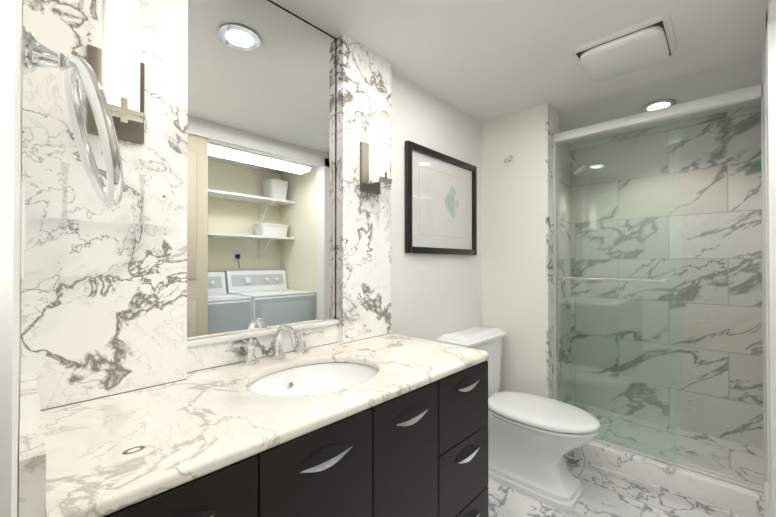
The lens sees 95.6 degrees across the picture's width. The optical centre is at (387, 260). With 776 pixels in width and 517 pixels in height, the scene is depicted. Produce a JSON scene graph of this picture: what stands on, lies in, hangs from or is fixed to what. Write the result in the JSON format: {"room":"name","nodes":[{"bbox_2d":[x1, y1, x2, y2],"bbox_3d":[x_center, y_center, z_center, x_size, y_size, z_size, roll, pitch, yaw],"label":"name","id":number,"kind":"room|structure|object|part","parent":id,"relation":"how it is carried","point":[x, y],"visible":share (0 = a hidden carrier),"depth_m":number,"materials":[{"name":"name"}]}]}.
{"room":"bathroom","nodes":[
{"label":"bathroom","id":0,"kind":"room"},
{"bbox_2d":[0,0,21,516],"bbox_3d":[-0.558,0.103,0.463,1.030,2.180,0.100,0,-1,44],"label":"wall","id":1,"kind":"structure","parent":0,"point":[10,99],"depth_m":0.14,"materials":[{"name":"white paint"}]},
{"bbox_2d":[20,183,26,278],"bbox_3d":[-0.723,-0.056,0.697,0.120,0.180,0.008,0,-1,44],"label":"switch plate","id":2,"kind":"object","parent":1,"relation":"attached to","point":[22,231],"visible":1,"depth_m":0.65,"materials":[{"name":"white plastic"}]},
{"bbox_3d":[-0.724,-0.056,0.696,0.120,0.180,0.005,0,-1,44],"label":"plate","id":3,"kind":"part","parent":2,"relation":"part of","materials":[{"name":"white plastic"}]},
{"bbox_2d":[19,373,45,516],"bbox_3d":[-0.645,0.304,0.633,0.497,0.090,0.025,0,-1,44],"label":"side splash","id":4,"kind":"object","parent":1,"relation":"attached to","point":[32,476],"depth_m":0.47,"materials":[{"name":"white stone"}]},
{"bbox_2d":[21,25,123,206],"bbox_3d":[-0.454,-0.198,0.508,0.209,0.228,0.107,0,-1,44],"label":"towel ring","id":5,"kind":"object","parent":1,"relation":"attached to","point":[35,54],"visible":1,"depth_m":0.48,"materials":[{"name":"silver metal"}]},
{"bbox_2d":[19,0,481,423],"bbox_3d":[-0.200,0.111,1.651,0.100,2.180,2.586,0,-1,44],"label":"wall","id":6,"kind":"structure","parent":0,"point":[434,297],"depth_m":2.04,"materials":[{"name":"white paint"}]},
{"bbox_2d":[20,0,187,409],"bbox_3d":[-0.746,-0.317,0.953,0.085,1.335,0.341,0,-1,44],"label":"wall panel","id":7,"kind":"object","parent":6,"relation":"attached to","point":[103,311],"visible":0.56,"depth_m":0.90,"materials":[{"name":"white stone"}]},
{"bbox_2d":[26,217,181,231],"bbox_3d":[-0.691,-0.087,0.873,0.098,0.006,0.298,0,-1,44],"label":"glass shelf","id":8,"kind":"object","parent":7,"relation":"attached to","point":[47,221],"visible":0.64,"depth_m":0.85,"materials":[{"name":"clear glass"}]},
{"bbox_2d":[48,162,80,220],"bbox_3d":[-0.746,-0.158,0.811,0.060,0.134,0.060,0,-1,44],"label":"bud vase","id":9,"kind":"object","parent":8,"relation":"on","point":[67,217],"visible":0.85,"depth_m":0.81,"materials":[{"name":"clear glass"}]},
{"bbox_2d":[133,174,155,225],"bbox_3d":[-0.642,-0.158,0.919,0.060,0.134,0.060,0,-1,44],"label":"bud vase","id":10,"kind":"object","parent":8,"relation":"on","point":[144,223],"visible":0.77,"depth_m":0.92,"materials":[{"name":"clear glass"}]},
{"bbox_2d":[86,0,144,144],"bbox_3d":[-0.676,-0.492,0.888,0.106,0.345,0.120,0,-1,44],"label":"sconce","id":11,"kind":"object","parent":7,"relation":"attached to","point":[116,65],"visible":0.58,"depth_m":0.86,"materials":[{"name":"white glass"}]},
{"bbox_3d":[-0.668,-0.512,0.881,0.068,0.305,0.068,0,-1,44],"label":"lamp shade","id":12,"kind":"part","parent":11,"relation":"part of","materials":[{"name":"white glass"}]},
{"bbox_2d":[110,109,142,130],"bbox_3d":[-0.673,-0.353,0.884,0.090,0.012,0.080,0,-1,44],"label":"bracket","id":13,"kind":"object","parent":11,"relation":"on","point":[123,119],"depth_m":0.87,"materials":[{"name":"silver metal"}]},
{"bbox_2d":[187,0,336,339],"bbox_3d":[-0.441,-0.364,1.325,0.007,1.233,0.613,0,-1,44],"label":"vanity mirror","id":14,"kind":"object","parent":6,"relation":"attached to","point":[261,165],"visible":0.91,"depth_m":1.29,"materials":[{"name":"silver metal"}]},
{"bbox_2d":[187,324,337,371],"bbox_3d":[-0.438,0.314,1.316,0.020,0.080,0.615,0,-1,44],"label":"backsplash","id":15,"kind":"structure","parent":6,"relation":"attached to","point":[207,356],"depth_m":1.23,"materials":[{"name":"white stone"}]},
{"bbox_2d":[187,319,338,347],"bbox_3d":[-0.435,0.264,1.313,0.028,0.020,0.615,0,-1,44],"label":"sill","id":16,"kind":"structure","parent":15,"relation":"on","point":[225,338],"depth_m":1.24,"materials":[{"name":"white stone"}]},
{"bbox_2d":[336,33,390,343],"bbox_3d":[-0.108,-0.312,1.638,0.055,1.335,0.300,0,-1,44],"label":"wall panel","id":17,"kind":"object","parent":6,"relation":"attached to","point":[363,264],"visible":0.93,"depth_m":1.58,"materials":[{"name":"white stone"}]},
{"bbox_2d":[360,110,391,193],"bbox_3d":[-0.047,-0.487,1.587,0.106,0.345,0.120,0,-1,44],"label":"sconce","id":18,"kind":"object","parent":17,"relation":"attached to","point":[374,164],"visible":1,"depth_m":1.56,"materials":[{"name":"white glass"}]},
{"bbox_2d":[365,179,390,187],"bbox_3d":[-0.044,-0.349,1.583,0.090,0.012,0.080,0,-1,44],"label":"bracket","id":19,"kind":"object","parent":18,"relation":"on","point":[369,183],"depth_m":1.57,"materials":[{"name":"silver metal"}]},
{"bbox_3d":[-0.039,-0.507,1.579,0.068,0.305,0.068,0,-1,44],"label":"lamp shade","id":20,"kind":"part","parent":18,"relation":"part of","materials":[{"name":"white glass"}]},
{"bbox_2d":[405,140,476,254],"bbox_3d":[0.345,-0.340,2.129,0.027,0.599,0.714,0,-1,44],"label":"picture","id":21,"kind":"object","parent":6,"relation":"attached to","point":[440,203],"visible":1,"depth_m":2.08,"materials":[{"name":"black"}]},
{"bbox_3d":[0.110,-0.341,1.884,0.027,0.599,0.036,0,-1,44],"label":"frame","id":22,"kind":"part","parent":21,"relation":"part of","materials":[{"name":"black wood"}]},
{"bbox_3d":[0.345,-0.621,2.131,0.027,0.036,0.642,0,-1,44],"label":"frame","id":23,"kind":"part","parent":21,"relation":"part of","materials":[{"name":"black wood"}]},
{"bbox_3d":[0.345,-0.058,2.127,0.027,0.036,0.642,0,-1,44],"label":"frame","id":24,"kind":"part","parent":21,"relation":"part of","materials":[{"name":"black"}]},
{"bbox_3d":[0.580,-0.338,2.373,0.027,0.599,0.036,0,-1,44],"label":"frame","id":25,"kind":"part","parent":21,"relation":"part of","materials":[{"name":"black wood"}]},
{"bbox_2d":[482,104,545,396],"bbox_3d":[0.856,-0.045,2.362,0.434,1.860,0.100,0,-1,44],"label":"wall","id":26,"kind":"structure","parent":0,"point":[514,248],"depth_m":2.30,"materials":[{"name":"white paint"}]},
{"bbox_2d":[504,155,512,163],"bbox_3d":[0.784,-0.668,2.313,0.044,0.067,0.075,0,-1,44],"label":"robe hook","id":27,"kind":"object","parent":26,"relation":"attached to","point":[509,158],"visible":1,"depth_m":2.32,"materials":[{"name":"silver metal"}]},
{"bbox_2d":[271,0,767,144],"bbox_3d":[0.700,-1.015,0.755,2.750,0.060,4.630,0,-1,44],"label":"ceiling","id":28,"kind":"structure","parent":0,"point":[482,61],"depth_m":1.62,"materials":[{"name":"white paint"}]},
{"bbox_2d":[572,15,676,80],"bbox_3d":[1.099,-0.957,1.640,0.370,0.044,0.370,0,-1,44],"label":"fan","id":29,"kind":"object","parent":28,"relation":"attached to","point":[643,44],"visible":0.98,"depth_m":1.58,"materials":[{"name":"white plastic"}]},
{"bbox_2d":[641,99,676,111],"bbox_3d":[1.693,-0.969,2.200,0.176,0.014,0.176,0,-1,44],"label":"recessed light","id":30,"kind":"object","parent":28,"relation":"in","point":[657,104],"visible":0.71,"depth_m":2.17,"materials":[{"name":"white glass"}]},
{"bbox_2d":[559,142,570,402],"bbox_3d":[1.204,0.118,2.680,0.100,2.180,0.844,0,-1,44],"label":"wall","id":31,"kind":"structure","parent":0,"point":[565,310],"depth_m":2.85,"materials":[{"name":"stone"}]},
{"bbox_2d":[559,155,585,174],"bbox_3d":[1.334,-0.717,2.592,0.220,0.176,0.092,0,-1,44],"label":"shower head","id":32,"kind":"object","parent":31,"relation":"attached to","point":[577,167],"depth_m":2.55},
{"bbox_3d":[1.310,-0.748,2.615,0.153,0.089,0.016,0,-1,44],"label":"arm","id":33,"kind":"part","parent":32,"relation":"part of"},
{"bbox_2d":[570,97,775,460],"bbox_3d":[2.004,0.117,2.567,1.410,2.180,0.100,0,-1,44],"label":"wall","id":34,"kind":"structure","parent":0,"point":[726,262],"depth_m":2.42,"materials":[{"name":"white stone"}]},
{"bbox_3d":[1.712,0.110,1.593,0.010,2.180,0.220,0,-1,44],"label":"trim shower casing","id":35,"kind":"part","parent":34,"relation":"part of","materials":[{"name":"white paint"}]},
{"bbox_3d":[1.407,0.133,1.287,0.018,2.130,0.072,0,-1,44],"label":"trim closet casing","id":36,"kind":"part","parent":34,"relation":"part of","materials":[{"name":"white"}]},
{"bbox_3d":[0.830,-0.931,0.609,0.100,0.110,1.740,0,-1,44],"label":"wall","id":37,"kind":"structure","parent":0,"visible":0},
{"bbox_2d":[766,0,775,28],"bbox_3d":[0.788,-0.900,0.649,0.018,0.072,1.860,0,-1,44],"label":"trim","id":38,"kind":"structure","parent":37,"relation":"attached to","point":[771,12],"depth_m":1.23,"materials":[{"name":"white paint"}]},
{"bbox_3d":[1.594,0.109,1.397,0.100,2.180,0.466,0,-1,44],"label":"wall","id":39,"kind":"structure","parent":0,"visible":0},
{"bbox_2d":[764,482,768,516],"bbox_3d":[1.636,1.080,1.514,0.020,0.240,0.030,0,-1,44],"label":"trim","id":40,"kind":"structure","parent":39,"relation":"attached to","point":[766,499],"depth_m":1.51,"materials":[{"name":"white"}]},
{"bbox_2d":[775,18,775,98],"bbox_3d":[1.429,0.163,1.224,0.100,2.070,0.012,0,-1,44],"label":"trim","id":41,"kind":"structure","parent":39,"relation":"attached to","point":[775,58],"depth_m":1.26,"materials":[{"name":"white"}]},
{"bbox_3d":[1.032,0.115,2.329,0.138,2.180,0.100,0,-1,44],"label":"wall","id":42,"kind":"structure","parent":0,"visible":0},
{"bbox_2d":[545,103,559,399],"bbox_3d":[1.050,0.115,2.240,0.012,2.180,0.204,0,-1,44],"label":"door frame","id":43,"kind":"structure","parent":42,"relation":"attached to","point":[552,120],"depth_m":2.20,"materials":[{"name":"white stone"}]},
{"label":"outside","id":44,"kind":"structure","parent":0,"visible":0},
{"bbox_2d":[488,401,763,516],"bbox_3d":[0.666,1.202,0.669,2.700,0.085,4.480,0,-1,44],"label":"floor","id":45,"kind":"structure","parent":44,"point":[739,460],"depth_m":1.90,"materials":[{"name":"stone"}]},
{"bbox_2d":[81,356,488,516],"bbox_3d":[-0.247,0.788,1.095,0.591,0.818,1.244,0,-1,44],"label":"bathroom vanity","id":46,"kind":"object","parent":45,"relation":"on","point":[392,425],"depth_m":0.90,"materials":[{"name":"brown wood"}]},
{"bbox_3d":[-0.370,0.737,0.575,0.018,0.714,0.319,0,-1,44],"label":"door","id":47,"kind":"part","parent":46,"relation":"part of","materials":[{"name":"brown wood"}]},
{"bbox_2d":[41,333,488,516],"bbox_3d":[-0.241,0.365,1.111,0.584,0.027,1.272,0,-1,44],"label":"countertop","id":48,"kind":"structure","parent":46,"relation":"on","point":[104,452],"depth_m":0.78,"materials":[{"name":"white stone"}]},
{"bbox_2d":[41,379,186,410],"bbox_3d":[-0.714,0.350,0.919,0.002,0.002,0.342,0,-1,44],"label":"caulk","id":49,"kind":"object","parent":48,"relation":"attached to","point":[111,395],"depth_m":0.91,"materials":[{"name":"grey"}]},
{"bbox_2d":[187,342,337,372],"bbox_3d":[-0.430,0.352,1.308,0.002,0.002,0.613,0,-1,44],"label":"caulk","id":50,"kind":"object","parent":48,"relation":"attached to","point":[257,358],"depth_m":1.21,"materials":[{"name":"grey"}]},
{"bbox_2d":[226,324,322,363],"bbox_3d":[-0.363,0.289,1.248,0.157,0.127,0.376,0,-1,44],"label":"faucet","id":51,"kind":"object","parent":48,"relation":"on","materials":[{"name":"silver metal"}]},
{"bbox_2d":[237,356,388,403],"bbox_3d":[-0.223,0.457,1.112,0.372,0.180,0.462,0,-1,44],"label":"sink","id":52,"kind":"object","parent":48,"relation":"in","point":[294,381],"depth_m":1.26,"materials":[{"name":"white ceramic"}]},
{"bbox_2d":[343,333,391,343],"bbox_3d":[-0.088,0.354,1.614,0.002,0.002,0.302,0,-1,44],"label":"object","id":53,"kind":"structure","parent":48,"relation":"attached to","point":[367,338],"depth_m":1.60,"materials":[{"name":"grey"}]},
{"bbox_3d":[-0.152,0.738,0.803,0.018,0.714,0.304,0,-1,44],"label":"door","id":54,"kind":"part","parent":46,"relation":"part of","materials":[{"name":"brown wood"}]},
{"bbox_3d":[0.055,0.740,1.018,0.018,0.714,0.284,0,-1,44],"label":"door","id":55,"kind":"part","parent":46,"relation":"part of","materials":[{"name":"brown wood"}]},
{"bbox_3d":[0.268,0.503,1.241,0.018,0.239,0.322,0,-1,44],"label":"drawer","id":56,"kind":"part","parent":46,"relation":"part of","materials":[{"name":"brown wood"}]},
{"bbox_3d":[0.268,0.744,1.239,0.018,0.233,0.322,0,-1,44],"label":"drawer","id":57,"kind":"part","parent":46,"relation":"part of","materials":[{"name":"brown wood"}]},
{"bbox_3d":[0.268,0.981,1.237,0.018,0.234,0.322,0,-1,44],"label":"drawer","id":58,"kind":"part","parent":46,"relation":"part of","materials":[{"name":"brown wood"}]},
{"bbox_2d":[436,325,599,511],"bbox_3d":[0.730,0.816,1.962,0.791,0.774,0.524,0,-1,44],"label":"toilet","id":59,"kind":"object","parent":45,"relation":"on","point":[533,439],"visible":0.69,"depth_m":1.82,"materials":[{"name":"white ceramic"}]},
{"bbox_3d":[0.527,0.455,2.159,0.227,0.048,0.524,0,-1,44],"label":"tank lid","id":60,"kind":"part","parent":59,"relation":"part of","materials":[{"name":"white ceramic"}]},
{"bbox_3d":[0.519,0.658,2.165,0.200,0.358,0.464,0,-1,44],"label":"tank","id":61,"kind":"part","parent":59,"relation":"part of","materials":[{"name":"white ceramic"}]},
{"bbox_3d":[0.736,1.020,1.954,0.752,0.366,0.364,0,-1,44],"label":"bowl","id":62,"kind":"part","parent":59,"relation":"part of","materials":[{"name":"white ceramic"}]},
{"bbox_3d":[0.815,0.824,1.880,0.552,0.016,0.384,0,-1,44],"label":"seat","id":63,"kind":"part","parent":59,"relation":"part of","materials":[{"name":"white ceramic"}]},
{"bbox_3d":[0.815,0.797,1.880,0.556,0.030,0.388,0,-1,44],"label":"lid","id":64,"kind":"part","parent":59,"relation":"part of","materials":[{"name":"white ceramic"}]},
{"bbox_2d":[566,435,763,516],"bbox_3d":[1.396,1.130,1.924,0.914,0.145,0.140,0,-1,44],"label":"curb","id":65,"kind":"object","parent":45,"relation":"on","point":[740,500],"visible":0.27,"depth_m":1.78,"materials":[{"name":"stone"}]},
{"bbox_2d":[553,84,763,492],"bbox_3d":[1.373,0.126,1.907,0.912,1.862,0.095,0,-1,44],"label":"shower door","id":66,"kind":"structure","parent":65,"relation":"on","point":[717,101],"depth_m":1.97,"materials":[{"name":"clear glass"}]},
{"bbox_3d":[1.290,0.135,2.036,0.584,1.813,0.008,0,-1,44],"label":"glass","id":67,"kind":"part","parent":66,"relation":"part of","materials":[{"name":"clear glass"}]},
{"bbox_3d":[1.282,0.135,2.010,0.609,1.813,0.008,0,-1,44],"label":"glass","id":68,"kind":"part","parent":66,"relation":"part of","materials":[{"name":"clear glass"}]},
{"bbox_3d":[1.389,1.050,1.918,0.912,0.014,0.032,0,-1,44],"label":"rail","id":69,"kind":"part","parent":66,"relation":"part of","materials":[{"name":"silver metal"}]}
]}

